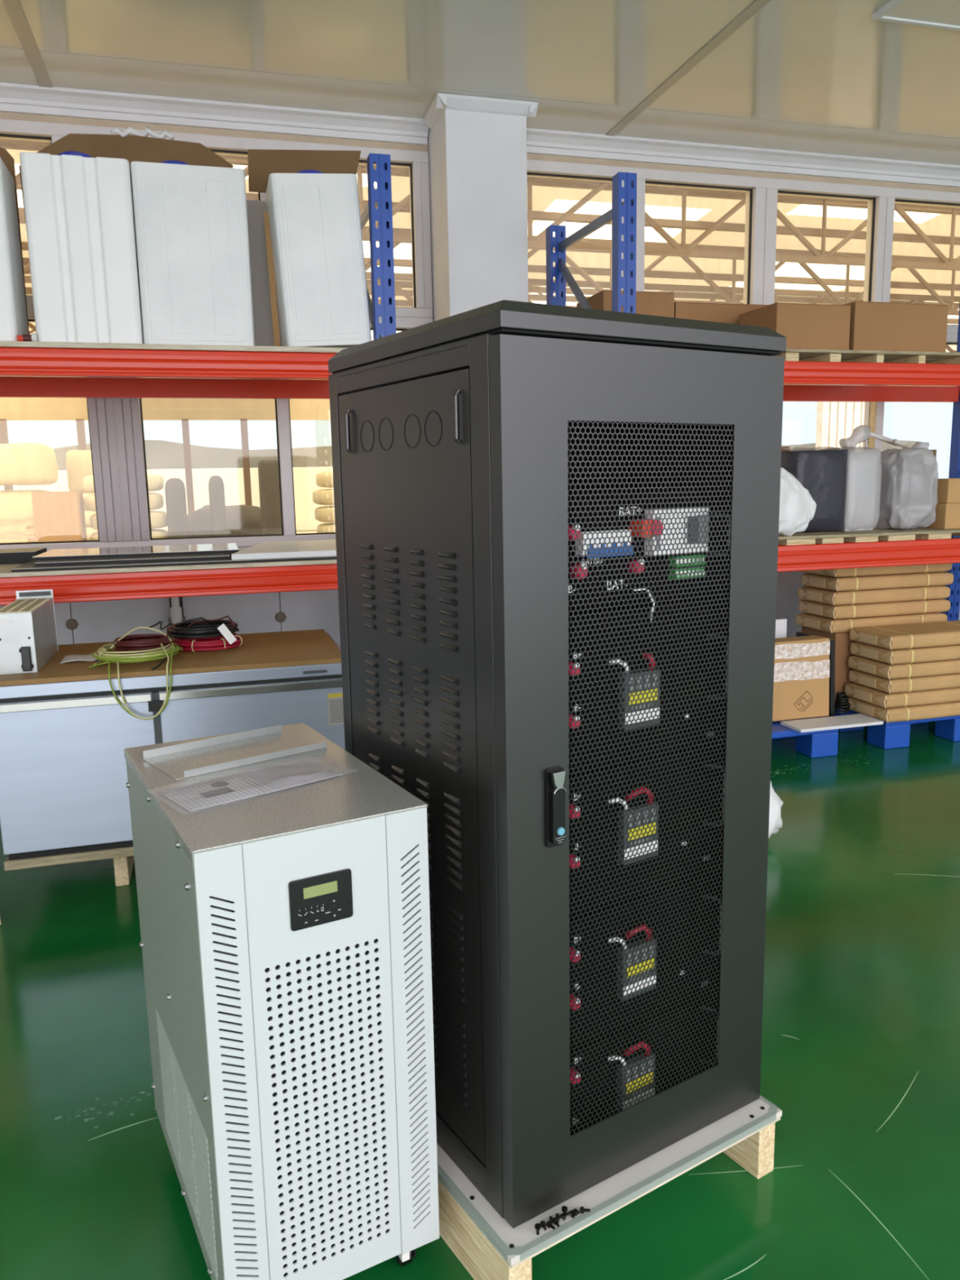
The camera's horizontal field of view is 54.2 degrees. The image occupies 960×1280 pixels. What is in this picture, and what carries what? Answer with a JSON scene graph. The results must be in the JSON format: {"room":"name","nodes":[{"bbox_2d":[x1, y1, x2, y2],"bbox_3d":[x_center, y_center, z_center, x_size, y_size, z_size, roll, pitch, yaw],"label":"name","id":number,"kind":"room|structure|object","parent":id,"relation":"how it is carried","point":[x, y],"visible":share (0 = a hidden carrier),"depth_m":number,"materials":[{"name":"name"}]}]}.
{"room":"warehouse","nodes":[
{"label":"warehouse","id":0,"kind":"room"},
{"bbox_2d":[427,109,528,321],"bbox_3d":[-0.018,-1.105,5.146,0.420,3.219,0.575,-4,10,-15],"label":"column","id":1,"kind":"structure","parent":0,"point":[477,166],"depth_m":4.70,"materials":[{"name":"white paint"}]},
{"bbox_2d":[0,715,959,1279],"bbox_3d":[1.903,1.247,0.933,12.400,0.101,10.350,-4,10,-15],"label":"floor","id":2,"kind":"structure","parent":0,"point":[860,1054],"depth_m":2.19,"materials":[{"name":"green paint"}]},
{"bbox_2d":[4,846,134,886],"bbox_3d":[-1.027,0.717,3.533,1.247,0.196,0.710,-4,10,-15],"label":"wooden pallet","id":3,"kind":"object","parent":2,"relation":"on","point":[123,857],"visible":0.08,"depth_m":3.09,"materials":[{"name":"brown wood"}]},
{"bbox_2d":[0,615,345,860],"bbox_3d":[-1.074,0.278,3.400,1.152,0.714,0.722,-4,10,-15],"label":"workbench","id":4,"kind":"object","parent":3,"relation":"on","point":[64,733],"depth_m":3.06,"materials":[{"name":"silver metal"}]},
{"bbox_2d":[0,589,58,675],"bbox_3d":[-1.557,-0.034,3.199,0.140,0.228,0.435,-4,10,-15],"label":"electronic device","id":5,"kind":"object","parent":4,"relation":"on","point":[28,625],"visible":1,"depth_m":3.03,"materials":[{"name":"beige metal"}]},
{"bbox_2d":[0,597,50,613],"bbox_3d":[-1.551,-0.119,3.188,0.110,0.002,0.406,-4,10,-15],"label":"vent","id":6,"kind":"object","parent":5,"relation":"attached to","point":[21,605],"depth_m":3.17,"materials":[{"name":"beige metal"}]},
{"bbox_2d":[0,629,341,686],"bbox_3d":[-1.094,0.051,3.377,1.130,0.016,0.686,-4,10,-15],"label":"countertop","id":7,"kind":"structure","parent":4,"relation":"on","point":[313,646],"depth_m":3.20,"materials":[{"name":"brown wood"}]},
{"bbox_2d":[0,153,395,605],"bbox_3d":[-1.767,-0.606,4.037,2.744,2.668,0.942,-4,10,-15],"label":"storage rack","id":8,"kind":"object","parent":2,"relation":"on","point":[24,372],"visible":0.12,"depth_m":3.78,"materials":[{"name":"blue"}]},
{"bbox_2d":[0,549,337,577],"bbox_3d":[-1.754,-0.331,4.076,2.515,0.016,0.920,-4,10,-15],"label":"plywood board","id":9,"kind":"object","parent":8,"relation":"on","point":[5,569],"visible":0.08,"depth_m":3.75,"materials":[{"name":"beige wood"}]},
{"bbox_2d":[0,546,47,564],"bbox_3d":[-2.047,-0.374,4.164,0.185,0.050,0.300,-4,10,-15],"label":"tray","id":10,"kind":"object","parent":9,"relation":"on","point":[22,555],"visible":0.86,"depth_m":4.03,"materials":[{"name":"black metal"}]},
{"bbox_2d":[11,553,336,572],"bbox_3d":[-1.224,-0.356,4.077,1.380,0.011,0.580,-4,10,-15],"label":"glass panel","id":11,"kind":"object","parent":9,"relation":"on","point":[28,566],"visible":0.32,"depth_m":3.78,"materials":[{"name":"black"}]},
{"bbox_2d":[34,553,230,566],"bbox_3d":[-1.477,-0.363,4.071,0.750,0.015,0.550,-4,10,-15],"label":"glass panel","id":12,"kind":"object","parent":11,"relation":"on","point":[215,556],"visible":0.39,"depth_m":3.83,"materials":[{"name":"black glass"}]},
{"bbox_2d":[31,542,239,560],"bbox_3d":[-1.505,-0.397,4.184,0.820,0.015,0.510,-4,10,-15],"label":"glass panel","id":13,"kind":"object","parent":12,"relation":"on","point":[228,548],"visible":0.96,"depth_m":4.04,"materials":[{"name":"black"}]},
{"bbox_2d":[231,539,336,559],"bbox_3d":[-0.864,-0.420,4.311,0.556,0.024,0.810,-4,10,-15],"label":"board","id":14,"kind":"object","parent":11,"relation":"on","point":[319,548],"visible":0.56,"depth_m":4.01,"materials":[{"name":"white"}]},
{"bbox_2d":[0,341,346,353],"bbox_3d":[-1.771,-1.175,3.937,2.515,0.020,0.915,-4,10,-15],"label":"plywood board","id":15,"kind":"object","parent":8,"relation":"on","point":[2,344],"visible":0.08,"depth_m":3.63,"materials":[{"name":"beige wood"}]},
{"bbox_2d":[0,157,28,341],"bbox_3d":[-1.964,-1.444,3.524,0.400,0.655,0.270,-4,10,-15],"label":"box","id":16,"kind":"object","parent":15,"relation":"on","point":[13,313],"visible":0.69,"depth_m":3.49,"materials":[{"name":"white cardboard"}]},
{"bbox_2d":[0,147,29,333],"bbox_3d":[-2.058,-1.576,3.735,0.428,0.849,0.022,-4,10,-15],"label":"cardboard sheet","id":17,"kind":"object","parent":15,"relation":"on","point":[6,157],"visible":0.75,"depth_m":3.75,"materials":[{"name":"cardboard"}]},
{"bbox_2d":[19,151,143,343],"bbox_3d":[-1.538,-1.510,3.668,0.378,0.722,0.310,-4,10,-15],"label":"box","id":18,"kind":"object","parent":15,"relation":"on","point":[79,206],"visible":0.82,"depth_m":3.53,"materials":[{"name":"white cardboard"}]},
{"bbox_2d":[18,133,233,231],"bbox_3d":[-1.443,-1.641,3.927,0.840,0.891,0.032,-4,10,-15],"label":"cardboard sheet","id":19,"kind":"object","parent":15,"relation":"on","point":[131,148],"visible":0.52,"depth_m":3.88,"materials":[{"name":"brown cardboard"}]},
{"bbox_2d":[130,160,254,346],"bbox_3d":[-1.150,-1.534,3.779,0.420,0.716,0.314,-4,10,-15],"label":"box","id":20,"kind":"object","parent":15,"relation":"on","point":[191,224],"visible":0.95,"depth_m":3.63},
{"bbox_2d":[246,200,280,346],"bbox_3d":[-0.969,-1.573,4.163,0.170,0.660,0.200,-4,10,-15],"label":"box","id":21,"kind":"object","parent":15,"relation":"on","point":[260,291],"visible":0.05,"depth_m":4.06,"materials":[{"name":"grey cardboard"}]},
{"bbox_2d":[263,211,279,346],"bbox_3d":[-0.874,-1.498,3.952,0.040,0.579,0.005,-4,10,-15],"label":"cardboard sheet","id":22,"kind":"object","parent":15,"relation":"on","point":[268,244],"visible":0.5,"depth_m":3.95,"materials":[{"name":"cardboard"}]},
{"bbox_2d":[247,149,360,192],"bbox_3d":[-0.741,-1.674,4.078,0.485,0.879,0.005,-4,10,-15],"label":"cardboard box","id":23,"kind":"object","parent":15,"relation":"on","point":[261,162],"visible":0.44,"depth_m":4.00,"materials":[{"name":"brown cardboard"}]},
{"bbox_2d":[265,169,371,347],"bbox_3d":[-0.673,-1.563,3.900,0.381,0.711,0.314,-4,10,-15],"label":"box","id":24,"kind":"object","parent":15,"relation":"on","point":[314,217],"visible":0.88,"depth_m":3.76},
{"bbox_2d":[124,723,439,1279],"bbox_3d":[-0.386,0.657,1.742,0.372,0.880,0.618,-6,11,-28],"label":"inverter","id":25,"kind":"object","parent":2,"relation":"on","point":[285,944],"depth_m":1.48,"materials":[{"name":"grey metal"}]},
{"bbox_2d":[160,759,342,812],"bbox_3d":[-0.385,0.238,1.623,0.330,0.015,0.165,-9,12,-38],"label":"plastic bag","id":26,"kind":"object","parent":25,"relation":"on","point":[198,796],"visible":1,"depth_m":1.60,"materials":[{"name":"white"}]},
{"bbox_2d":[436,1094,782,1279],"bbox_3d":[0.140,0.985,1.974,0.651,0.140,0.688,-7,11,-32],"label":"wooden pallet","id":27,"kind":"object","parent":2,"relation":"on","point":[483,1242],"visible":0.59,"depth_m":1.67,"materials":[{"name":"brown wood"}]},
{"bbox_2d":[328,299,786,1228],"bbox_3d":[0.133,0.182,1.838,0.611,1.489,0.618,-7,11,-32],"label":"cabinet","id":28,"kind":"object","parent":27,"relation":"on","point":[460,442],"visible":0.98,"depth_m":1.58,"materials":[{"name":"black metal"}]},
{"bbox_2d":[569,986,719,1136],"bbox_3d":[0.154,0.804,1.938,0.530,0.200,0.484,-7,11,-32],"label":"module","id":29,"kind":"object","parent":28,"relation":"in","point":[716,989],"visible":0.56,"depth_m":1.77,"materials":[{"name":"black metal"}]},
{"bbox_2d":[569,867,722,1048],"bbox_3d":[0.149,0.575,1.900,0.530,0.241,0.484,-7,11,-32],"label":"module","id":30,"kind":"object","parent":28,"relation":"in","point":[580,917],"visible":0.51,"depth_m":1.74,"materials":[{"name":"black metal"}]},
{"bbox_2d":[568,740,725,915],"bbox_3d":[0.144,0.322,1.858,0.530,0.248,0.484,-7,11,-32],"label":"module","id":31,"kind":"object","parent":28,"relation":"in","point":[597,770],"visible":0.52,"depth_m":1.70,"materials":[{"name":"black metal"}]},
{"bbox_2d":[568,595,728,773],"bbox_3d":[0.139,0.055,1.813,0.530,0.270,0.484,-7,11,-32],"label":"module","id":32,"kind":"object","parent":28,"relation":"in","point":[606,615],"visible":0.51,"depth_m":1.66,"materials":[{"name":"black metal"}]},
{"bbox_2d":[568,486,732,621],"bbox_3d":[0.135,-0.167,1.776,0.530,0.231,0.484,-7,11,-32],"label":"control unit","id":33,"kind":"object","parent":28,"relation":"in","point":[570,492],"visible":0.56,"depth_m":1.61,"materials":[{"name":"black metal"}]},
{"bbox_2d":[546,172,959,621],"bbox_3d":[1.797,-0.840,5.022,2.732,2.668,0.942,-4,10,-15],"label":"storage rack","id":34,"kind":"object","parent":2,"relation":"on","point":[803,381],"visible":0.24,"depth_m":4.61,"materials":[{"name":"blue"}]},
{"bbox_2d":[795,631,835,716],"bbox_3d":[1.750,0.175,4.901,0.041,0.400,0.300,-4,10,-15],"label":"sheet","id":35,"kind":"object","parent":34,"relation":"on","point":[832,656],"visible":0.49,"depth_m":4.76,"materials":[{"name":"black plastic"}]},
{"bbox_2d":[773,348,959,364],"bbox_3d":[1.476,-1.407,4.834,1.850,0.054,0.910,-4,10,-15],"label":"wooden pallet","id":36,"kind":"object","parent":34,"relation":"on","point":[790,354],"visible":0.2,"depth_m":4.54,"materials":[{"name":"brown wood"}]},
{"bbox_2d":[577,289,674,317],"bbox_3d":[0.734,-1.572,4.773,0.380,0.320,0.350,-4,10,-15],"label":"cardboard box","id":37,"kind":"object","parent":36,"relation":"on","point":[648,303],"visible":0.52,"depth_m":4.61,"materials":[{"name":"brown cardboard"}]},
{"bbox_2d":[674,301,768,324],"bbox_3d":[1.197,-1.583,4.905,0.568,0.279,0.350,-4,10,-15],"label":"cardboard box","id":38,"kind":"object","parent":36,"relation":"on","point":[725,313],"visible":0.22,"depth_m":4.70,"materials":[{"name":"brown cardboard"}]},
{"bbox_2d":[739,302,850,350],"bbox_3d":[1.530,-1.501,4.582,0.400,0.213,0.330,-4,10,-15],"label":"cardboard box","id":39,"kind":"object","parent":36,"relation":"on","point":[803,326],"visible":0.66,"depth_m":4.43,"materials":[{"name":"brown cardboard"}]},
{"bbox_2d":[844,301,948,351],"bbox_3d":[1.996,-1.540,4.704,0.533,0.230,0.340,-4,10,-15],"label":"cardboard box","id":40,"kind":"object","parent":36,"relation":"on","point":[873,326],"visible":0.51,"depth_m":4.54,"materials":[{"name":"brown cardboard"}]},
{"bbox_2d":[777,527,959,545],"bbox_3d":[1.931,-0.583,5.098,1.900,0.044,0.910,-4,10,-15],"label":"wooden pallet","id":41,"kind":"object","parent":34,"relation":"on","point":[877,534],"visible":0.26,"depth_m":4.67,"materials":[{"name":"brown wood"}]},
{"bbox_2d":[778,466,817,535],"bbox_3d":[1.363,-0.714,4.476,0.554,0.442,0.134,-4,10,-15],"label":"plastic bag","id":42,"kind":"object","parent":41,"relation":"on","point":[797,507],"visible":0.27,"depth_m":4.48,"materials":[{"name":"white plastic"}]},
{"bbox_2d":[781,425,881,532],"bbox_3d":[1.743,-0.846,4.922,0.536,0.538,0.487,-4,10,-15],"label":"case","id":43,"kind":"object","parent":41,"relation":"on","point":[844,483],"visible":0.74,"depth_m":4.76,"materials":[{"name":"black plastic"}]},
{"bbox_2d":[875,441,938,529],"bbox_3d":[2.212,-0.802,4.885,0.298,0.448,0.253,-4,10,-15],"label":"plastic bag","id":44,"kind":"object","parent":41,"relation":"on","point":[908,496],"visible":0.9,"depth_m":4.79,"materials":[{"name":"grey"}]},
{"bbox_2d":[924,502,959,528],"bbox_3d":[2.477,-0.662,4.963,0.230,0.135,0.220,-4,10,-15],"label":"cardboard box","id":45,"kind":"object","parent":41,"relation":"on","point":[947,516],"visible":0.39,"depth_m":4.85,"materials":[{"name":"brown cardboard"}]},
{"bbox_2d":[936,478,959,502],"bbox_3d":[2.484,-0.790,4.947,0.230,0.123,0.215,-4,10,-15],"label":"cardboard box","id":46,"kind":"object","parent":45,"relation":"on","point":[948,490],"visible":0.57,"depth_m":4.83,"materials":[{"name":"brown cardboard"}]},
{"bbox_2d":[768,781,782,838],"bbox_3d":[0.929,0.597,3.545,0.413,0.355,0.324,-5,10,-22],"label":"plastic bag","id":47,"kind":"object","parent":2,"relation":"on","point":[775,821],"visible":0.08,"depth_m":3.47,"materials":[{"name":"white plastic"}]},
{"bbox_2d":[771,717,838,758],"bbox_3d":[1.187,0.465,4.918,0.982,0.152,0.850,-4,10,-15],"label":"pallet","id":48,"kind":"object","parent":2,"relation":"on","point":[819,744],"visible":0.17,"depth_m":4.63,"materials":[{"name":"blue plastic"}]},
{"bbox_2d":[772,635,830,721],"bbox_3d":[1.496,0.199,4.738,0.529,0.413,0.144,-3,10,-12],"label":"cardboard box","id":49,"kind":"object","parent":48,"relation":"on","point":[801,689],"visible":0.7,"depth_m":4.70,"materials":[{"name":"brown cardboard"}]},
{"bbox_2d":[780,713,883,733],"bbox_3d":[1.748,0.412,4.660,0.470,0.016,0.170,-4,10,-15],"label":"board","id":50,"kind":"object","parent":48,"relation":"on","point":[817,724],"visible":1,"depth_m":4.63,"materials":[{"name":"white wood"}]},
{"bbox_2d":[825,709,959,749],"bbox_3d":[2.408,0.383,5.266,0.995,0.152,0.850,-4,10,-15],"label":"pallet","id":51,"kind":"object","parent":2,"relation":"on","point":[886,735],"visible":0.23,"depth_m":4.80,"materials":[{"name":"blue plastic"}]},
{"bbox_2d":[801,626,856,701],"bbox_3d":[2.162,0.120,5.179,0.700,0.403,0.300,-4,10,-15],"label":"cardboard box","id":52,"kind":"object","parent":51,"relation":"on","point":[842,641],"visible":0.21,"depth_m":4.95,"materials":[{"name":"brown cardboard"}]},
{"bbox_2d":[795,612,946,633],"bbox_3d":[2.134,-0.112,5.136,0.729,0.071,0.330,-4,10,-15],"label":"package","id":53,"kind":"object","parent":52,"relation":"on","point":[831,625],"visible":0.66,"depth_m":4.99,"materials":[{"name":"brown cardboard"}]},
{"bbox_2d":[798,599,950,618],"bbox_3d":[2.150,-0.187,5.134,0.729,0.071,0.330,-4,10,-15],"label":"package","id":54,"kind":"object","parent":53,"relation":"on","point":[929,606],"visible":0.85,"depth_m":4.99,"materials":[{"name":"brown cardboard"}]},
{"bbox_2d":[797,585,950,605],"bbox_3d":[2.140,-0.258,5.117,0.729,0.071,0.330,-4,10,-15],"label":"package","id":55,"kind":"object","parent":54,"relation":"on","point":[833,597],"visible":0.85,"depth_m":4.97,"materials":[{"name":"brown cardboard"}]},
{"bbox_2d":[800,571,953,591],"bbox_3d":[2.152,-0.331,5.105,0.729,0.071,0.330,-4,10,-15],"label":"package","id":56,"kind":"object","parent":55,"relation":"on","point":[940,578],"visible":0.84,"depth_m":4.96,"materials":[{"name":"brown cardboard"}]},
{"bbox_2d":[800,563,951,577],"bbox_3d":[2.140,-0.404,5.096,0.729,0.071,0.330,-4,10,-15],"label":"package","id":57,"kind":"object","parent":56,"relation":"on","point":[947,566],"visible":0.44,"depth_m":4.94,"materials":[{"name":"brown cardboard"}]},
{"bbox_2d":[846,697,959,722],"bbox_3d":[2.321,0.334,4.893,0.729,0.071,0.330,-4,10,-15],"label":"package","id":58,"kind":"object","parent":51,"relation":"on","point":[947,708],"visible":0.56,"depth_m":4.72,"materials":[{"name":"paper"}]},
{"bbox_2d":[844,682,959,708],"bbox_3d":[2.307,0.261,4.884,0.729,0.071,0.330,-4,10,-15],"label":"package","id":59,"kind":"object","parent":58,"relation":"on","point":[875,696],"visible":0.62,"depth_m":4.71,"materials":[{"name":"brown paper"}]},
{"bbox_2d":[848,669,959,693],"bbox_3d":[2.325,0.188,4.875,0.729,0.071,0.330,-4,10,-15],"label":"package","id":60,"kind":"object","parent":59,"relation":"on","point":[953,680],"visible":0.7,"depth_m":4.70,"materials":[{"name":"brown paper"}]},
{"bbox_2d":[848,655,959,679],"bbox_3d":[2.315,0.116,4.858,0.729,0.071,0.330,-4,10,-15],"label":"package","id":61,"kind":"object","parent":60,"relation":"on","point":[889,671],"visible":0.67,"depth_m":4.68,"materials":[{"name":"brown paper"}]},
{"bbox_2d":[849,641,959,664],"bbox_3d":[2.321,0.044,4.846,0.729,0.071,0.330,-4,10,-15],"label":"package","id":62,"kind":"object","parent":61,"relation":"on","point":[918,655],"visible":0.77,"depth_m":4.67,"materials":[{"name":"brown paper"}]},
{"bbox_2d":[848,620,959,649],"bbox_3d":[2.315,-0.029,4.839,0.729,0.071,0.330,-4,10,-15],"label":"package","id":63,"kind":"object","parent":62,"relation":"on","point":[905,636],"visible":1,"depth_m":4.70,"materials":[{"name":"brown cardboard"}]},
{"bbox_2d":[0,0,959,164],"bbox_3d":[1.383,-2.265,1.978,12.400,0.060,6.900,-4,10,-15],"label":"ceiling","id":64,"kind":"structure","parent":0,"point":[813,76],"depth_m":4.17,"materials":[{"name":"beige paint"}]},
{"bbox_2d":[2,0,53,87],"bbox_3d":[-1.101,-2.051,1.183,0.060,0.006,6.680,-4,10,-15],"label":"trim","id":65,"kind":"structure","parent":64,"relation":"attached to","point":[14,8],"depth_m":3.90,"materials":[{"name":"beige metal"}]},
{"bbox_2d":[605,0,770,136],"bbox_3d":[1.614,-2.229,1.934,0.055,0.006,6.680,-4,10,-15],"label":"trim","id":66,"kind":"structure","parent":64,"relation":"attached to","point":[757,5],"depth_m":4.21,"materials":[{"name":"beige metal"}]},
{"bbox_2d":[872,0,959,31],"bbox_3d":[2.254,-2.527,3.691,1.200,0.022,0.600,-4,10,-15],"label":"recessed light","id":67,"kind":"object","parent":64,"relation":"in","point":[939,14],"visible":1,"depth_m":3.79,"materials":[{"name":"white paint"}]},
{"bbox_2d":[0,111,959,647],"bbox_3d":[0.503,-1.160,5.425,12.400,3.215,0.112,-4,10,-15],"label":"wall","id":68,"kind":"structure","parent":0,"point":[96,621],"depth_m":5.01,"materials":[{"name":"grey paint"}]},
{"bbox_2d":[0,81,428,145],"bbox_3d":[-2.772,-2.473,4.181,5.205,0.098,0.085,-4,10,-15],"label":"trim","id":69,"kind":"structure","parent":68,"relation":"attached to","point":[18,98],"depth_m":4.58,"materials":[{"name":"white paint"}]},
{"bbox_2d":[0,118,432,318],"bbox_3d":[-2.876,-1.982,4.307,5.409,0.835,0.120,-4,10,-15],"label":"window","id":70,"kind":"structure","parent":68,"relation":"in","point":[417,162],"depth_m":4.84,"materials":[{"name":"grey metal"}]},
{"bbox_2d":[0,306,432,551],"bbox_3d":[-2.854,-0.970,4.467,5.409,1.215,0.140,-4,10,-15],"label":"window","id":71,"kind":"structure","parent":68,"relation":"in","point":[282,415],"depth_m":4.76,"materials":[{"name":"grey metal"}]},
{"bbox_2d":[422,93,537,129],"bbox_3d":[-0.002,-2.640,4.726,0.511,0.053,0.330,-4,10,-15],"label":"trim","id":72,"kind":"structure","parent":68,"relation":"attached to","point":[442,101],"depth_m":4.60,"materials":[{"name":"white paint"}]},
{"bbox_2d":[526,159,959,333],"bbox_3d":[3.293,-2.388,6.013,6.565,0.835,0.120,-4,10,-15],"label":"window","id":73,"kind":"structure","parent":68,"relation":"in","point":[762,193],"depth_m":5.51,"materials":[{"name":"grey metal"}]},
{"bbox_2d":[526,127,959,187],"bbox_3d":[3.209,-2.866,5.835,6.360,0.098,0.085,-4,10,-15],"label":"trim","id":74,"kind":"structure","parent":68,"relation":"attached to","point":[539,141],"depth_m":5.35,"materials":[{"name":"white paint"}]},
{"bbox_2d":[862,333,957,451],"bbox_3d":[3.312,-1.389,6.180,6.565,1.190,0.120,-4,10,-15],"label":"window","id":75,"kind":"structure","parent":68,"relation":"in","point":[952,338],"depth_m":5.91,"materials":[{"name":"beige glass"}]},
{"label":"outside","id":76,"kind":"structure","parent":0,"visible":0},
{"bbox_2d":[0,397,330,420],"bbox_3d":[-10.719,-6.313,22.223,32.000,2.150,0.200,-4,10,-15],"label":"window","id":77,"kind":"structure","parent":76,"point":[11,408],"depth_m":23.17,"materials":[{"name":"beige"}]},
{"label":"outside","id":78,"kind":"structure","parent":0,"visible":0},
{"bbox_2d":[296,529,316,533],"bbox_3d":[2.817,-6.099,44.756,90.000,0.100,74.650,-4,10,-15],"label":"ground","id":79,"kind":"structure","parent":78,"point":[309,531],"depth_m":28.94,"materials":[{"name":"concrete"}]},
{"bbox_2d":[0,515,35,542],"bbox_3d":[-3.798,-0.393,7.496,0.530,1.180,0.070,-4,10,-15],"label":"wooden crate","id":80,"kind":"object","parent":79,"relation":"on","point":[29,534],"visible":0.12,"depth_m":7.42,"materials":[{"name":"brown wood"}]},
{"bbox_2d":[0,489,46,542],"bbox_3d":[-4.353,-0.728,8.948,0.704,1.382,0.819,-4,10,-15],"label":"bale","id":81,"kind":"object","parent":79,"relation":"on","point":[13,504],"visible":0.18,"depth_m":8.52},
{"bbox_2d":[0,443,59,485],"bbox_3d":[-4.369,-1.642,8.798,0.687,0.376,0.809,-4,10,-15],"label":"bale","id":82,"kind":"object","parent":81,"relation":"on","point":[20,464],"visible":1,"depth_m":8.49},
{"bbox_2d":[31,491,87,542],"bbox_3d":[-3.312,-0.486,7.499,0.320,1.386,0.400,-4,10,-15],"label":"cardboard box","id":83,"kind":"object","parent":79,"relation":"on","point":[58,516],"visible":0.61,"depth_m":7.23,"materials":[{"name":"brown cardboard"}]},
{"bbox_2d":[0,466,334,531],"bbox_3d":[-7.267,-4.324,29.012,14.000,1.950,0.400,-4,10,-15],"label":"wall","id":84,"kind":"structure","parent":79,"relation":"on","point":[304,482],"depth_m":28.68,"materials":[{"name":"beige"}]},
{"bbox_2d":[164,477,188,537],"bbox_3d":[-2.434,-0.571,7.632,0.156,1.475,0.156,-4,10,-15],"label":"gas cylinder","id":85,"kind":"object","parent":79,"relation":"on","point":[175,489],"visible":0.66,"depth_m":7.49,"materials":[{"name":"grey metal"}]},
{"bbox_2d":[181,418,194,515],"bbox_3d":[-7.221,-3.924,23.299,0.160,3.050,0.200,-4,10,-15],"label":"post","id":86,"kind":"object","parent":79,"relation":"on","point":[185,428],"visible":0.64,"depth_m":23.14,"materials":[{"name":"brown metal"}]},
{"bbox_2d":[208,475,226,536],"bbox_3d":[-2.140,-0.606,7.764,0.124,1.490,0.124,-4,10,-15],"label":"gas cylinder","id":87,"kind":"object","parent":79,"relation":"on","point":[215,483],"visible":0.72,"depth_m":7.64,"materials":[{"name":"grey metal"}]},
{"bbox_2d":[186,502,262,537],"bbox_3d":[-2.252,-0.604,8.462,0.830,1.258,0.549,-4,10,-15],"label":"stack","id":88,"kind":"object","parent":79,"relation":"on","point":[242,518],"visible":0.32,"depth_m":8.19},
{"bbox_2d":[240,418,252,502],"bbox_3d":[-5.874,-4.013,23.671,0.160,3.050,0.200,-4,10,-15],"label":"post","id":89,"kind":"object","parent":79,"relation":"on","point":[244,433],"visible":0.64,"depth_m":23.49,"materials":[{"name":"brown metal"}]},
{"bbox_2d":[257,459,281,534],"bbox_3d":[-1.752,-0.708,7.964,0.165,1.610,0.300,-4,10,-15],"label":"locker","id":90,"kind":"object","parent":79,"relation":"on","point":[268,469],"visible":0.42,"depth_m":7.74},
{"bbox_2d":[815,401,864,450],"bbox_3d":[4.041,-1.602,10.420,0.720,2.300,0.080,-4,10,-15],"label":"shutter panel","id":91,"kind":"object","parent":79,"relation":"on","point":[836,421],"visible":0.02,"depth_m":10.22,"materials":[{"name":"beige"}]},
{"bbox_3d":[-3.885,-0.851,9.908,0.667,1.290,0.810,-4,10,-15],"label":"bale","id":92,"kind":"object","parent":79,"relation":"on","visible":0},
{"bbox_2d":[65,449,94,493],"bbox_3d":[-3.904,-1.746,9.757,0.685,0.447,0.815,-4,10,-15],"label":"bale","id":93,"kind":"object","parent":92,"relation":"on","point":[78,463],"visible":0.38,"depth_m":9.34},
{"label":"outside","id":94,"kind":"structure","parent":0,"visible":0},
{"bbox_2d":[53,440,921,471],"bbox_3d":[-20.193,-11.907,70.191,120.000,5.781,8.000,-4,10,-15],"label":"hills","id":95,"kind":"structure","parent":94,"point":[159,454],"depth_m":66.31,"materials":[{"name":"beige"}]},
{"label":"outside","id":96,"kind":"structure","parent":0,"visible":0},
{"bbox_2d":[5,148,959,351],"bbox_3d":[5.237,-6.807,17.038,40.000,1.530,20.400,-4,10,-15],"label":"roof","id":97,"kind":"structure","parent":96,"point":[544,198],"depth_m":15.27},
{"bbox_2d":[0,138,959,271],"bbox_3d":[6.155,-6.121,14.810,38.552,0.950,2.357,-4,10,-15],"label":"roof truss","id":98,"kind":"object","parent":97,"relation":"attached to","point":[682,251],"visible":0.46,"depth_m":12.81,"materials":[{"name":"brown metal"}]},
{"bbox_2d":[0,142,959,214],"bbox_3d":[6.093,-6.495,14.017,38.000,0.100,0.100,-4,10,-15],"label":"roof purlin","id":99,"kind":"structure","parent":97,"relation":"attached to","point":[5,145],"depth_m":13.04,"materials":[{"name":"brown metal"}]},
{"bbox_2d":[16,182,959,244],"bbox_3d":[5.754,-6.595,15.220,38.000,0.100,0.100,-4,10,-15],"label":"roof purlin","id":100,"kind":"structure","parent":97,"relation":"attached to","point":[536,215],"depth_m":14.63,"materials":[{"name":"brown metal"}]},
{"bbox_2d":[17,207,959,315],"bbox_3d":[5.504,-6.313,17.119,38.552,0.950,2.357,-4,10,-15],"label":"roof truss","id":101,"kind":"object","parent":97,"relation":"attached to","point":[952,310],"visible":0.26,"depth_m":15.51,"materials":[{"name":"brown metal"}]},
{"bbox_2d":[21,241,959,290],"bbox_3d":[5.076,-6.795,17.625,38.000,0.100,0.100,-4,10,-15],"label":"roof purlin","id":102,"kind":"structure","parent":97,"relation":"attached to","point":[397,262],"depth_m":17.41,"materials":[{"name":"brown metal"}]},
{"bbox_2d":[22,257,959,331],"bbox_3d":[4.907,-6.489,19.236,38.552,0.950,2.357,-4,10,-15],"label":"roof truss","id":103,"kind":"object","parent":97,"relation":"attached to","point":[820,295],"visible":0.07,"depth_m":17.88,"materials":[{"name":"brown metal"}]},
{"bbox_2d":[25,270,958,306],"bbox_3d":[4.737,-6.896,18.827,38.000,0.100,0.100,-4,10,-15],"label":"roof purlin","id":104,"kind":"structure","parent":97,"relation":"attached to","point":[402,284],"depth_m":18.68,"materials":[{"name":"brown metal"}]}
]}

